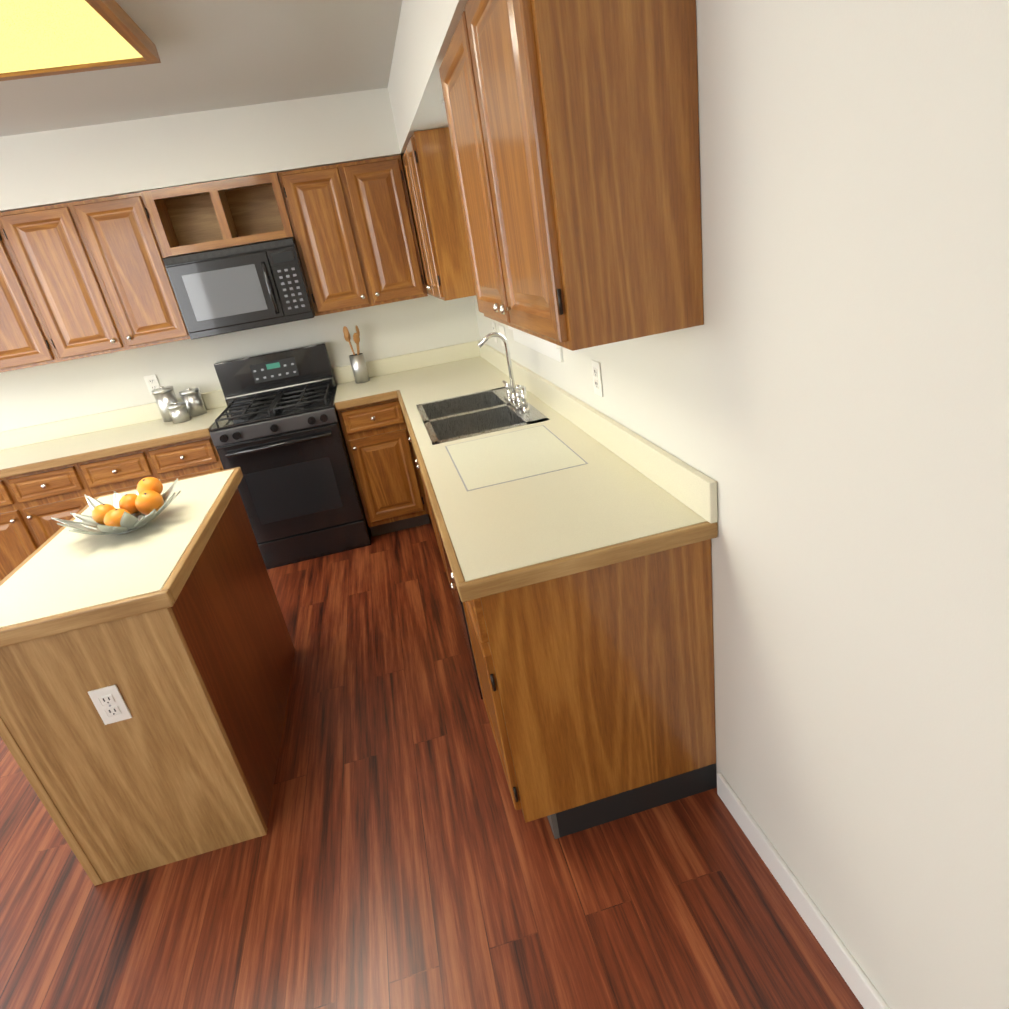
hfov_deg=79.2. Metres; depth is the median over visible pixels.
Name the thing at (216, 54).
ceiling
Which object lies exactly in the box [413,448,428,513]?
base cabinet
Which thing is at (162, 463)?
base cabinet
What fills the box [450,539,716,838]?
base cabinet
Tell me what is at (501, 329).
light switch
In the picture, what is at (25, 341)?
upper cabinet
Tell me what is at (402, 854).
floor
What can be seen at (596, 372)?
electrical outlet
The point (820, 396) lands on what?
wall
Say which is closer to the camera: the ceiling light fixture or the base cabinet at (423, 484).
the ceiling light fixture
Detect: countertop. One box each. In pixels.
[0,390,226,477]
[333,358,388,409]
[385,340,717,601]
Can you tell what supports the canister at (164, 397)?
on the countertop at (75, 440)
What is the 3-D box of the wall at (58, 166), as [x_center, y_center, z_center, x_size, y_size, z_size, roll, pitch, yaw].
[-2.620,-0.698,3.611,5.320,2.440,0.445,-13,23,-8]
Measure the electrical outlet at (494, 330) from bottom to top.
0.116 m
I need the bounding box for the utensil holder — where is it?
[343,325,369,383]
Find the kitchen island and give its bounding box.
[0,467,294,885]
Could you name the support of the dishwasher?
on the floor
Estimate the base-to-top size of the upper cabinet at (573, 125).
0.758 m
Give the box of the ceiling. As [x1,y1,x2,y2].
[0,0,401,136]
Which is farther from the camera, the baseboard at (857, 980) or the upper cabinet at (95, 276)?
the upper cabinet at (95, 276)
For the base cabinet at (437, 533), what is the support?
on the floor
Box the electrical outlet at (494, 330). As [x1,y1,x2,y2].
[492,322,497,342]
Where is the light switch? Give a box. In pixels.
[499,324,505,346]
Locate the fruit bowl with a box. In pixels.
[51,477,180,534]
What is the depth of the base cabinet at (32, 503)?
3.35 m
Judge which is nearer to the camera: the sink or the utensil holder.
the sink
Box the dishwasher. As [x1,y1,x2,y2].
[438,528,482,698]
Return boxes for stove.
[209,342,370,568]
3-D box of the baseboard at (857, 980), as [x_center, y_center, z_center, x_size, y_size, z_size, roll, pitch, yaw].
[0.988,1.396,0.355,0.014,0.085,3.205,-13,23,-8]
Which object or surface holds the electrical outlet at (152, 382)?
attached to the wall at (58, 166)
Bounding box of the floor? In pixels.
[0,514,863,1008]
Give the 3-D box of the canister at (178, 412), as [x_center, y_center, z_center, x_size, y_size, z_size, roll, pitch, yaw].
[-1.956,-0.557,3.659,0.106,0.117,0.106,-13,23,-8]
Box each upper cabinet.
[0,192,190,361]
[0,228,58,372]
[142,172,294,256]
[277,155,427,315]
[402,127,475,300]
[439,0,703,350]
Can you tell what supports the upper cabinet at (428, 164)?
attached to the wall at (820, 396)
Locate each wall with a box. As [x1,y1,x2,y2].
[0,88,479,431]
[388,0,1008,1008]
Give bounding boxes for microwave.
[163,238,314,339]
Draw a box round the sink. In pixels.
[416,332,548,444]
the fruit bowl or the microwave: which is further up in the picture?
the microwave
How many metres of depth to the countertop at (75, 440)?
3.63 m
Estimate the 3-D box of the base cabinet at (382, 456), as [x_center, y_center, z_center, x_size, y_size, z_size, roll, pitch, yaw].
[-0.781,-0.297,3.971,0.380,0.868,0.640,-13,23,-8]
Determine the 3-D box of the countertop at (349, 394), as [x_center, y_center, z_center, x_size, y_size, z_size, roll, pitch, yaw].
[-0.885,-0.754,3.768,0.330,0.147,0.638,-13,23,-8]
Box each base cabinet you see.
[0,463,91,580]
[77,436,223,497]
[337,398,429,536]
[408,437,436,538]
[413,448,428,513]
[415,459,453,597]
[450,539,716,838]
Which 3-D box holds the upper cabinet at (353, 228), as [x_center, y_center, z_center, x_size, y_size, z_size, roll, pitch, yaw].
[-0.874,-1.573,3.609,0.675,0.758,0.350,-13,23,-8]
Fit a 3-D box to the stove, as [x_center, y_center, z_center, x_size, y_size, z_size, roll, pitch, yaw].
[-1.317,-0.310,3.797,0.686,1.190,0.691,-13,23,-8]
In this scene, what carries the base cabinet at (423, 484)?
on the floor
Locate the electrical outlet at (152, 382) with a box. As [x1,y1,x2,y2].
[144,374,159,394]
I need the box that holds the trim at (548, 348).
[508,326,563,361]
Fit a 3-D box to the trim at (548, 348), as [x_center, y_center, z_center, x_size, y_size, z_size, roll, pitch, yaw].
[0.162,-0.740,2.729,0.105,0.085,0.820,-13,23,-8]
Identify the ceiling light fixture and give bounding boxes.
[0,0,160,80]
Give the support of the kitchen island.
on the floor
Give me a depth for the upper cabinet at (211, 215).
3.49 m
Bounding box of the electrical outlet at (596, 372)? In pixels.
[591,360,602,396]
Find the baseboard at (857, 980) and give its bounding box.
[717,773,889,1008]
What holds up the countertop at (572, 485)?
on the base cabinet at (437, 533)
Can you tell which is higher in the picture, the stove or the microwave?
the microwave
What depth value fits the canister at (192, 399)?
3.74 m
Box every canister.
[151,386,177,421]
[167,402,190,423]
[179,388,206,416]

